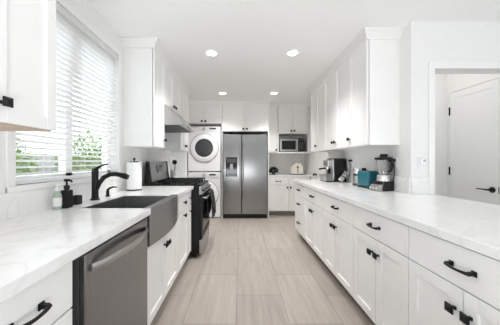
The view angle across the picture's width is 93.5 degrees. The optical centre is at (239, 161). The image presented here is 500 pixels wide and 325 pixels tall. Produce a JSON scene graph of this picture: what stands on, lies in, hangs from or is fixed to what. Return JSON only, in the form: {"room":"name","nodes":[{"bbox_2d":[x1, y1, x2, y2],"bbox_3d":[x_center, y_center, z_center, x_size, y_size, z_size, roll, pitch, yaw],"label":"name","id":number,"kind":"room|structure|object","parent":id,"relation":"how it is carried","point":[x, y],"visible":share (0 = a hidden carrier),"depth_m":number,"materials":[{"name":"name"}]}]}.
{"room":"kitchen","nodes":[
{"label":"kitchen","id":0,"kind":"room"},
{"bbox_2d":[0,0,188,193],"bbox_3d":[-1.330,-0.046,1.200,0.160,2.530,9.400,0,0,0],"label":"wall","id":1,"kind":"structure","parent":0,"point":[82,7],"depth_m":2.41,"materials":[{"name":"paint"}]},
{"bbox_2d":[0,0,55,130],"bbox_3d":[-1.065,-0.689,0.875,0.368,1.075,0.610,0,0,0],"label":"upper cabinet","id":2,"kind":"object","parent":1,"relation":"attached to","point":[27,27],"visible":1,"depth_m":1.03,"materials":[{"name":"paint"}]},
{"bbox_2d":[0,178,124,219],"bbox_3d":[-1.243,0.236,1.300,0.014,0.135,2.440,0,0,0],"label":"backsplash","id":3,"kind":"structure","parent":1,"relation":"attached to","point":[14,204],"depth_m":1.44,"materials":[{"name":"white stone"}]},
{"bbox_2d":[5,0,121,192],"bbox_3d":[-1.309,-0.478,1.855,0.162,1.325,1.210,0,0,0],"label":"window","id":4,"kind":"structure","parent":1,"relation":"in","point":[10,136],"depth_m":1.80,"materials":[{"name":"white paint"}]},
{"bbox_2d":[16,2,117,184],"bbox_3d":[-1.272,-0.477,1.855,0.076,1.220,1.094,0,0,0],"label":"window blind","id":5,"kind":"object","parent":4,"relation":"attached to","point":[79,51],"visible":0.63,"depth_m":1.85,"materials":[{"name":"white plastic"}]},
{"bbox_2d":[124,48,166,147],"bbox_3d":[-1.065,-0.694,2.699,0.368,1.065,0.338,0,0,0],"label":"upper cabinet","id":6,"kind":"object","parent":1,"relation":"attached to","point":[144,68],"visible":1,"depth_m":2.53,"materials":[{"name":"paint"}]},
{"bbox_2d":[121,37,191,92],"bbox_3d":[-1.058,-1.266,3.360,0.382,0.090,1.776,0,0,0],"label":"trim","id":7,"kind":"structure","parent":1,"relation":"attached to","point":[128,42],"depth_m":2.54,"materials":[{"name":"white paint"}]},
{"bbox_2d":[165,63,180,115],"bbox_3d":[-1.065,-0.964,3.254,0.368,0.524,0.768,0,0,0],"label":"upper cabinet","id":8,"kind":"object","parent":1,"relation":"attached to","point":[172,84],"visible":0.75,"depth_m":3.20,"materials":[{"name":"paint"}]},
{"bbox_2d":[165,104,193,132],"bbox_3d":[-0.976,-0.571,3.254,0.546,0.259,0.764,0,0,0],"label":"range hood","id":9,"kind":"object","parent":8,"relation":"attached to","point":[174,123],"visible":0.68,"depth_m":2.96,"materials":[{"name":"metal"}]},
{"bbox_2d":[159,84,187,151],"bbox_3d":[-1.065,-0.701,3.915,0.368,1.050,0.550,0,0,0],"label":"upper cabinet","id":10,"kind":"object","parent":1,"relation":"attached to","point":[176,142],"visible":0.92,"depth_m":3.76,"materials":[{"name":"paint"}]},
{"bbox_2d":[189,154,304,171],"bbox_3d":[0.235,-0.046,5.825,2.970,2.530,0.150,0,0,0],"label":"wall","id":11,"kind":"structure","parent":0,"point":[276,160],"depth_m":5.75,"materials":[{"name":"paint"}]},
{"bbox_2d":[188,105,222,127],"bbox_3d":[-0.780,-1.021,5.381,0.800,0.410,0.730,0,0,0],"label":"upper cabinet","id":12,"kind":"object","parent":11,"relation":"attached to","point":[198,115],"visible":0.88,"depth_m":5.07,"materials":[{"name":"paint"}]},
{"bbox_2d":[223,105,267,134],"bbox_3d":[0.110,-0.936,5.381,0.976,0.580,0.730,0,0,0],"label":"upper cabinet","id":13,"kind":"object","parent":11,"relation":"attached to","point":[237,119],"visible":0.97,"depth_m":5.07,"materials":[{"name":"paint"}]},
{"bbox_2d":[269,107,277,153],"bbox_3d":[0.737,-0.706,5.491,0.226,1.040,0.509,0,0,0],"label":"upper cabinet","id":14,"kind":"object","parent":11,"relation":"attached to","point":[273,111],"visible":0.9,"depth_m":5.28,"materials":[{"name":"paint"}]},
{"bbox_2d":[269,168,304,173],"bbox_3d":[1.111,0.236,5.743,0.977,0.135,0.014,0,0,0],"label":"trim","id":15,"kind":"structure","parent":11,"relation":"attached to","point":[281,170],"depth_m":5.74,"materials":[{"name":"white stone"}]},
{"bbox_2d":[276,107,309,153],"bbox_3d":[1.220,-0.706,5.491,0.736,1.040,0.509,0,0,0],"label":"upper cabinet","id":16,"kind":"object","parent":11,"relation":"attached to","point":[293,122],"visible":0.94,"depth_m":5.28,"materials":[{"name":"paint"}]},
{"bbox_2d":[279,139,303,151],"bbox_3d":[1.173,-0.366,5.502,0.550,0.300,0.447,0,0,0],"label":"microwave","id":17,"kind":"object","parent":16,"relation":"on","point":[285,145],"visible":0.87,"depth_m":5.31,"materials":[{"name":"grey plastic"}]},
{"bbox_2d":[278,152,307,153],"bbox_3d":[1.203,-0.201,5.512,0.650,0.030,0.444,0,0,0],"label":"shelf","id":18,"kind":"object","parent":16,"relation":"attached to","point":[278,152],"depth_m":5.38,"materials":[{"name":"paint"}]},
{"bbox_2d":[150,214,373,324],"bbox_3d":[1.525,1.269,1.200,5.950,0.100,9.400,0,0,0],"label":"floor","id":19,"kind":"structure","parent":0,"point":[248,271],"depth_m":2.35,"materials":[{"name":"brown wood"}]},
{"bbox_2d":[0,261,71,324],"bbox_3d":[-0.907,0.782,0.478,0.681,0.872,0.757,0,0,0],"label":"base cabinet","id":20,"kind":"object","parent":19,"relation":"on","point":[48,301],"visible":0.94,"depth_m":0.72,"materials":[{"name":"white wood"}]},
{"bbox_2d":[0,186,193,302],"bbox_3d":[-0.915,0.325,1.508,0.670,0.041,2.855,0,0,0],"label":"countertop","id":21,"kind":"structure","parent":20,"relation":"on","point":[34,245],"depth_m":1.01,"materials":[{"name":"white stone"}]},
{"bbox_2d":[53,184,62,209],"bbox_3d":[-1.163,0.224,1.499,0.054,0.160,0.049,0,0,38],"label":"soap bottle","id":22,"kind":"object","parent":21,"relation":"on","point":[57,196],"visible":1,"depth_m":1.49,"materials":[{"name":"grey"}]},
{"bbox_2d":[60,179,72,207],"bbox_3d":[-1.124,0.208,1.540,0.074,0.192,0.052,0,0,0],"label":"soap bottle","id":23,"kind":"object","parent":21,"relation":"on","point":[67,194],"visible":0.97,"depth_m":1.52,"materials":[{"name":"black plastic"}]},
{"bbox_2d":[73,195,81,204],"bbox_3d":[-1.165,0.273,1.675,0.044,0.062,0.056,0,0,0],"label":"sponge holder","id":24,"kind":"object","parent":21,"relation":"on","point":[77,199],"visible":0.93,"depth_m":1.65,"materials":[{"name":"black plastic"}]},
{"bbox_2d":[90,164,129,200],"bbox_3d":[-1.033,0.160,1.865,0.303,0.288,0.068,0,0,0],"label":"kitchen faucet","id":25,"kind":"object","parent":21,"relation":"on","point":[96,182],"visible":1,"depth_m":1.85,"materials":[{"name":"black metal"}]},
{"bbox_2d":[105,186,116,196],"bbox_3d":[-1.128,0.260,2.055,0.099,0.089,0.042,0,0,0],"label":"soap dispenser","id":26,"kind":"object","parent":21,"relation":"on","point":[109,188],"visible":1,"depth_m":2.05,"materials":[{"name":"black metal"}]},
{"bbox_2d":[84,194,176,246],"bbox_3d":[-0.800,0.431,1.875,0.480,0.251,0.687,0,0,0],"label":"sink","id":27,"kind":"object","parent":21,"relation":"in","point":[163,217],"visible":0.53,"depth_m":1.83,"materials":[{"name":"metal"}]},
{"bbox_2d":[84,196,167,207],"bbox_3d":[-0.838,0.419,1.815,0.403,0.224,0.568,0,0,0],"label":"basin","id":28,"kind":"object","parent":27,"relation":"in","point":[123,201],"depth_m":2.09,"materials":[{"name":"metal"}]},
{"bbox_2d":[126,158,141,190],"bbox_3d":[-1.125,0.132,2.500,0.156,0.344,0.156,0,0,0],"label":"paper towel holder","id":29,"kind":"object","parent":21,"relation":"on","point":[133,168],"visible":0.99,"depth_m":2.44,"materials":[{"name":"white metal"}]},
{"bbox_2d":[71,218,147,324],"bbox_3d":[-0.862,0.783,1.197,0.664,0.865,0.610,0,0,0],"label":"dishwasher","id":30,"kind":"object","parent":19,"relation":"on","point":[109,281],"visible":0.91,"depth_m":1.09,"materials":[{"name":"grey metal"}]},
{"bbox_2d":[71,257,79,324],"bbox_3d":[-0.904,0.735,1.197,0.580,0.768,0.610,0,0,0],"label":"panel","id":31,"kind":"object","parent":30,"relation":"in","point":[75,307],"depth_m":0.89,"materials":[{"name":"plastic"}]},
{"bbox_2d":[147,219,177,324],"bbox_3d":[-0.909,0.888,1.921,0.678,0.659,0.818,0,0,0],"label":"base cabinet","id":32,"kind":"object","parent":19,"relation":"on","point":[162,256],"visible":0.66,"depth_m":1.83,"materials":[{"name":"white wood"}]},
{"bbox_2d":[142,161,210,257],"bbox_3d":[-0.826,0.608,3.319,0.818,1.221,0.760,0,0,0],"label":"gas range","id":33,"kind":"object","parent":19,"relation":"on","point":[157,174],"visible":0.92,"depth_m":2.97,"materials":[{"name":"black metal"}]},
{"bbox_2d":[142,180,207,186],"bbox_3d":[-0.865,0.302,3.319,0.740,0.023,0.752,0,0,0],"label":"cooktop","id":34,"kind":"object","parent":33,"relation":"in","point":[202,183],"depth_m":2.97,"materials":[{"name":"black metal"}]},
{"bbox_2d":[207,189,215,217],"bbox_3d":[-0.417,0.613,3.440,0.100,0.371,0.429,0,0,0],"label":"kitchen towel","id":35,"kind":"object","parent":33,"relation":"hanging from","point":[211,199],"visible":0.95,"depth_m":3.37,"materials":[{"name":"black fabric"}]},
{"bbox_2d":[170,152,186,177],"bbox_3d":[-1.100,-0.046,4.213,0.300,2.528,0.025,0,0,0],"label":"panel","id":36,"kind":"object","parent":19,"relation":"on","point":[180,157],"visible":0.16,"depth_m":4.20,"materials":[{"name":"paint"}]},
{"bbox_2d":[177,193,187,272],"bbox_3d":[-0.909,0.782,2.539,0.678,0.872,0.414,0,0,0],"label":"base cabinet","id":37,"kind":"object","parent":19,"relation":"on","point":[182,202],"visible":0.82,"depth_m":2.53,"materials":[{"name":"white wood"}]},
{"bbox_2d":[188,191,192,254],"bbox_3d":[-0.909,0.782,2.839,0.678,0.872,0.182,0,0,0],"label":"base cabinet","id":38,"kind":"object","parent":19,"relation":"on","point":[190,198],"visible":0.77,"depth_m":2.85,"materials":[{"name":"white wood"}]},
{"bbox_2d":[188,171,221,217],"bbox_3d":[-0.767,0.726,5.347,0.700,0.985,0.716,0,0,0],"label":"washing machine","id":39,"kind":"object","parent":19,"relation":"on","point":[214,178],"visible":0.37,"depth_m":5.04,"materials":[{"name":"white metal"}]},
{"bbox_2d":[188,126,221,171],"bbox_3d":[-0.767,-0.263,5.347,0.700,0.985,0.716,0,0,0],"label":"dryer","id":40,"kind":"object","parent":39,"relation":"on","point":[205,143],"visible":0.91,"depth_m":5.04,"materials":[{"name":"white metal"}]},
{"bbox_2d":[222,124,223,217],"bbox_3d":[-0.388,0.202,5.404,0.020,2.033,0.689,0,0,0],"label":"panel","id":41,"kind":"object","parent":19,"relation":"on","point":[222,124],"visible":0.48,"depth_m":5.08,"materials":[{"name":"paint"}]},
{"bbox_2d":[223,134,266,217],"bbox_3d":[0.110,0.311,5.341,0.944,1.814,0.798,0,0,0],"label":"refrigerator","id":42,"kind":"object","parent":19,"relation":"on","point":[244,155],"visible":1,"depth_m":5.01,"materials":[{"name":"grey metal"}]},
{"bbox_2d":[266,105,268,217],"bbox_3d":[0.610,-0.004,5.399,0.022,2.444,0.699,0,0,0],"label":"panel","id":43,"kind":"object","parent":19,"relation":"on","point":[267,133],"visible":0.46,"depth_m":5.05,"materials":[{"name":"paint"}]},
{"bbox_2d":[269,177,309,214],"bbox_3d":[1.097,0.782,5.479,0.950,0.872,0.533,0,0,0],"label":"base cabinet","id":44,"kind":"object","parent":19,"relation":"on","point":[281,189],"visible":0.56,"depth_m":5.25,"materials":[{"name":"white wood"}]},
{"bbox_2d":[269,174,310,176],"bbox_3d":[1.111,0.325,5.502,0.977,0.041,0.494,0,0,0],"label":"countertop","id":45,"kind":"structure","parent":44,"relation":"on","point":[270,175],"depth_m":5.25,"materials":[{"name":"white stone"}]},
{"bbox_2d":[269,166,278,174],"bbox_3d":[0.767,0.198,5.426,0.292,0.211,0.271,0,0,0],"label":"potted plant","id":46,"kind":"object","parent":45,"relation":"on","point":[275,169],"visible":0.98,"depth_m":5.40,"materials":[{"name":"green plant"}]},
{"bbox_2d":[290,163,302,174],"bbox_3d":[1.318,0.166,5.487,0.264,0.268,0.285,0,0,0],"label":"toaster","id":47,"kind":"object","parent":45,"relation":"on","point":[295,168],"visible":1,"depth_m":5.37,"materials":[{"name":"beige plastic"}]},
{"bbox_2d":[295,183,309,245],"bbox_3d":[1.210,0.782,3.641,0.667,0.872,0.578,0,0,0],"label":"base cabinet","id":48,"kind":"object","parent":19,"relation":"on","point":[299,189],"visible":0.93,"depth_m":3.63,"materials":[{"name":"white wood"}]},
{"bbox_2d":[304,187,330,270],"bbox_3d":[1.210,0.782,2.969,0.667,0.872,0.762,0,0,0],"label":"base cabinet","id":49,"kind":"object","parent":19,"relation":"on","point":[314,200],"visible":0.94,"depth_m":2.90,"materials":[{"name":"white wood"}]},
{"bbox_2d":[324,194,363,310],"bbox_3d":[1.210,0.782,2.247,0.667,0.872,0.678,0,0,0],"label":"base cabinet","id":50,"kind":"object","parent":19,"relation":"on","point":[338,214],"visible":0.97,"depth_m":2.19,"materials":[{"name":"white wood"}]},
{"bbox_2d":[353,205,410,324],"bbox_3d":[1.210,0.782,1.595,0.667,0.872,0.623,0,0,0],"label":"base cabinet","id":51,"kind":"object","parent":19,"relation":"on","point":[381,258],"visible":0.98,"depth_m":1.53,"materials":[{"name":"white wood"}]},
{"bbox_2d":[409,227,499,324],"bbox_3d":[1.210,0.782,0.969,0.667,0.872,0.625,0,0,0],"label":"base cabinet","id":52,"kind":"object","parent":19,"relation":"on","point":[450,283],"visible":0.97,"depth_m":1.02,"materials":[{"name":"white wood"}]},
{"bbox_2d":[294,180,499,260],"bbox_3d":[1.350,0.325,2.275,0.900,0.041,3.350,0,0,0],"label":"countertop","id":53,"kind":"structure","parent":52,"relation":"on","point":[472,225],"depth_m":1.46,"materials":[{"name":"white stone"}]},
{"bbox_2d":[319,158,349,181],"bbox_3d":[1.401,0.128,3.555,0.357,0.352,0.460,0,0,0],"label":"espresso machine","id":54,"kind":"object","parent":53,"relation":"on","point":[334,167],"visible":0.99,"depth_m":3.49,"materials":[{"name":"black metal"}]},
{"bbox_2d":[319,174,332,180],"bbox_3d":[1.329,0.243,3.635,0.119,0.098,0.260,0,0,0],"label":"drip tray","id":55,"kind":"object","parent":54,"relation":"on","point":[323,177],"depth_m":3.51,"materials":[{"name":"metal"}]},
{"bbox_2d":[338,171,347,181],"bbox_3d":[1.491,0.215,3.395,0.155,0.156,0.072,0,0,-29],"label":"milk frother","id":56,"kind":"object","parent":53,"relation":"on","point":[342,177],"visible":1,"depth_m":3.37,"materials":[{"name":"silver metal"}]},
{"bbox_2d":[352,168,365,185],"bbox_3d":[1.512,0.191,2.985,0.157,0.226,0.124,0,0,0],"label":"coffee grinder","id":57,"kind":"object","parent":53,"relation":"on","point":[355,170],"visible":0.48,"depth_m":2.95,"materials":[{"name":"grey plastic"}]},
{"bbox_2d":[357,170,377,188],"bbox_3d":[1.486,0.206,2.745,0.132,0.196,0.271,0,0,0],"label":"toaster","id":58,"kind":"object","parent":53,"relation":"on","point":[364,178],"visible":0.86,"depth_m":2.66,"materials":[{"name":"teal metal"}]},
{"bbox_2d":[369,154,394,190],"bbox_3d":[1.493,0.113,2.472,0.221,0.383,0.224,0,0,-12],"label":"blender","id":59,"kind":"object","parent":53,"relation":"on","point":[383,182],"visible":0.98,"depth_m":2.42,"materials":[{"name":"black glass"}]},
{"bbox_2d":[376,160,393,174],"bbox_3d":[1.520,0.059,2.464,0.152,0.159,0.194,0,0,0],"label":"jar","id":60,"kind":"object","parent":59,"relation":"on","point":[383,166],"depth_m":2.43,"materials":[{"name":"clear glass"}]},
{"bbox_3d":[-0.907,0.782,3.951,0.681,0.872,0.478,0,0,0],"label":"base cabinet","id":61,"kind":"object","parent":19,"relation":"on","visible":0},
{"bbox_3d":[-0.915,0.325,3.948,0.670,0.041,0.484,0,0,0],"label":"countertop","id":62,"kind":"structure","parent":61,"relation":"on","visible":0},
{"bbox_2d":[171,170,177,177],"bbox_3d":[-1.060,0.222,3.800,0.122,0.165,0.122,0,0,0],"label":"utensil crock","id":63,"kind":"object","parent":62,"relation":"on","point":[174,173],"visible":0.6,"depth_m":3.75,"materials":[{"name":"white ceramic"}]},
{"bbox_2d":[86,0,499,102],"bbox_3d":[1.575,-1.361,1.150,6.050,0.100,9.500,0,0,0],"label":"ceiling","id":64,"kind":"structure","parent":0,"point":[251,39],"depth_m":2.35,"materials":[{"name":"paint"}]},
{"bbox_2d":[205,50,217,55],"bbox_3d":[-0.343,-1.306,2.830,0.160,0.008,0.160,0,0,0],"label":"recessed light","id":65,"kind":"object","parent":64,"relation":"in","point":[207,52],"visible":1,"depth_m":2.82,"materials":[{"name":"white paint"}]},
{"bbox_2d":[206,51,216,54],"bbox_3d":[-0.343,-1.307,2.830,0.123,0.004,0.123,0,0,0],"label":"diffuser","id":66,"kind":"object","parent":65,"relation":"attached to","point":[207,52],"depth_m":2.83,"materials":[{"name":"white plastic"}]},
{"bbox_2d":[286,50,298,55],"bbox_3d":[0.632,-1.306,2.830,0.160,0.008,0.160,0,0,0],"label":"recessed light","id":67,"kind":"object","parent":64,"relation":"in","point":[290,52],"visible":1,"depth_m":2.82,"materials":[{"name":"white paint"}]},
{"bbox_2d":[287,51,297,54],"bbox_3d":[0.632,-1.307,2.830,0.123,0.004,0.123,0,0,0],"label":"diffuser","id":68,"kind":"object","parent":67,"relation":"attached to","point":[288,52],"depth_m":2.82,"materials":[{"name":"white"}]},
{"bbox_2d":[305,21,423,179],"bbox_3d":[1.660,-0.046,3.975,0.120,2.530,3.550,0,0,0],"label":"wall","id":69,"kind":"structure","parent":0,"point":[411,146],"depth_m":2.25,"materials":[{"name":"paint"}]},
{"bbox_2d":[188,100,310,106],"bbox_3d":[0.174,-1.266,5.141,2.848,0.090,0.278,0,0,0],"label":"trim","id":70,"kind":"structure","parent":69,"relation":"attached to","point":[190,102],"depth_m":5.04,"materials":[{"name":"white paint"}]},
{"bbox_2d":[313,152,326,179],"bbox_3d":[1.588,0.202,4.660,0.104,2.018,0.712,0,0,0],"label":"door","id":71,"kind":"structure","parent":69,"relation":"in","point":[319,156],"depth_m":4.77,"materials":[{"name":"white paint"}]},
{"bbox_2d":[313,152,328,179],"bbox_3d":[1.594,0.169,4.660,0.012,2.100,0.860,0,0,0],"label":"trim","id":72,"kind":"structure","parent":69,"relation":"attached to","point":[313,152],"depth_m":5.02,"materials":[{"name":"white paint"}]},
{"bbox_2d":[311,81,335,151],"bbox_3d":[1.415,-0.696,3.891,0.368,1.060,0.678,0,0,0],"label":"upper cabinet","id":73,"kind":"object","parent":69,"relation":"attached to","point":[317,96],"visible":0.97,"depth_m":3.87,"materials":[{"name":"paint"}]},
{"bbox_2d":[324,57,374,150],"bbox_3d":[1.415,-0.696,3.151,0.368,1.060,0.798,0,0,0],"label":"upper cabinet","id":74,"kind":"object","parent":69,"relation":"attached to","point":[336,85],"visible":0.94,"depth_m":3.08,"materials":[{"name":"paint"}]},
{"bbox_2d":[307,27,403,93],"bbox_3d":[1.408,-1.266,3.291,0.382,0.090,1.994,0,0,0],"label":"trim","id":75,"kind":"structure","parent":69,"relation":"attached to","point":[368,33],"depth_m":2.43,"materials":[{"name":"white paint"}]},
{"bbox_2d":[346,40,399,146],"bbox_3d":[1.415,-0.696,2.551,0.368,1.060,0.398,0,0,0],"label":"upper cabinet","id":76,"kind":"object","parent":69,"relation":"attached to","point":[374,66],"visible":1,"depth_m":2.35,"materials":[{"name":"paint"}]},
{"bbox_2d":[346,171,410,193],"bbox_3d":[1.592,0.227,3.075,0.014,0.155,1.750,0,0,0],"label":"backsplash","id":77,"kind":"structure","parent":69,"relation":"attached to","point":[401,184],"depth_m":2.32,"materials":[{"name":"white stone"}]},
{"bbox_2d":[393,157,397,168],"bbox_3d":[1.595,0.014,2.410,0.009,0.116,0.074,0,0,0],"label":"wall outlet","id":78,"kind":"object","parent":69,"relation":"attached to","point":[396,158],"visible":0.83,"depth_m":2.39,"materials":[{"name":"white plastic"}]},
{"bbox_2d":[435,74,446,195],"bbox_3d":[2.220,-0.046,3.000,1.000,2.530,0.100,0,0,0],"label":"wall","id":79,"kind":"structure","parent":0,"point":[440,79],"depth_m":2.95,"materials":[{"name":"paint"}]},
{"bbox_2d":[424,21,499,176],"bbox_3d":[3.110,-0.046,2.263,2.780,2.530,0.125,0,0,0],"label":"wall","id":80,"kind":"structure","parent":0,"point":[444,41],"depth_m":2.20,"materials":[{"name":"paint"}]},
{"bbox_2d":[411,177,428,193],"bbox_3d":[1.679,0.227,2.193,0.160,0.155,0.014,0,0,0],"label":"trim","id":81,"kind":"structure","parent":80,"relation":"attached to","point":[419,185],"depth_m":2.19,"materials":[{"name":"white stone"}]},
{"bbox_2d":[417,157,424,168],"bbox_3d":[1.695,0.014,2.195,0.074,0.116,0.009,0,0,0],"label":"wall outlet","id":82,"kind":"object","parent":80,"relation":"attached to","point":[419,166],"visible":0.66,"depth_m":2.19,"materials":[{"name":"white plastic"}]},
{"bbox_2d":[420,157,425,164],"bbox_3d":[1.695,-0.001,2.172,0.048,0.074,0.037,0,0,0],"label":"night light","id":83,"kind":"object","parent":80,"relation":"attached to","point":[422,159],"visible":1,"depth_m":2.16,"materials":[{"name":"white plastic"}]},
{"bbox_2d":[428,62,499,193],"bbox_3d":[2.480,-0.312,2.192,1.440,1.229,0.015,0,0,0],"label":"trim","id":84,"kind":"structure","parent":80,"relation":"attached to","point":[432,66],"depth_m":2.19,"materials":[{"name":"white paint"}]},
{"bbox_2d":[447,74,499,204],"bbox_3d":[2.660,-0.046,2.638,0.120,2.530,0.625,0,0,0],"label":"wall","id":85,"kind":"structure","parent":0,"point":[455,82],"depth_m":2.78,"materials":[{"name":"paint"}]},
{"bbox_2d":[449,78,498,204],"bbox_3d":[2.591,0.185,2.640,0.089,2.051,0.568,0,0,0],"label":"door","id":86,"kind":"structure","parent":85,"relation":"in","point":[474,110],"depth_m":2.60,"materials":[{"name":"white paint"}]},
{"label":"outside","id":87,"kind":"structure","parent":0,"visible":0},
{"bbox_3d":[-7.725,1.544,5.000,12.550,0.050,22.000,0,0,0],"label":"ground","id":88,"kind":"structure","parent":87,"visible":0},
{"bbox_2d":[16,138,38,175],"bbox_3d":[-3.598,0.473,3.000,1.684,2.214,2.009,0,0,0],"label":"shrub","id":89,"kind":"object","parent":88,"relation":"on","point":[18,151],"visible":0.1,"depth_m":3.43,"materials":[{"name":"green plant"}]},
{"bbox_2d":[16,156,98,175],"bbox_3d":[-6.560,0.644,4.000,0.080,1.750,14.000,0,0,0],"label":"fence","id":90,"kind":"object","parent":88,"relation":"on","point":[45,169],"visible":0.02,"depth_m":7.91,"materials":[{"name":"white wood"}]},
{"bbox_2d":[51,130,101,173],"bbox_3d":[-3.494,0.394,5.605,1.576,2.294,1.987,0,0,0],"label":"shrub","id":91,"kind":"object","parent":88,"relation":"on","point":[74,143],"visible":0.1,"depth_m":5.31,"materials":[{"name":"green plant"}]},
{"bbox_2d":[72,141,101,171],"bbox_3d":[-4.613,0.355,8.012,2.183,2.351,2.583,0,0,0],"label":"shrub","id":92,"kind":"object","parent":88,"relation":"on","point":[87,158],"visible":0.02,"depth_m":7.56,"materials":[{"name":"green plant"}]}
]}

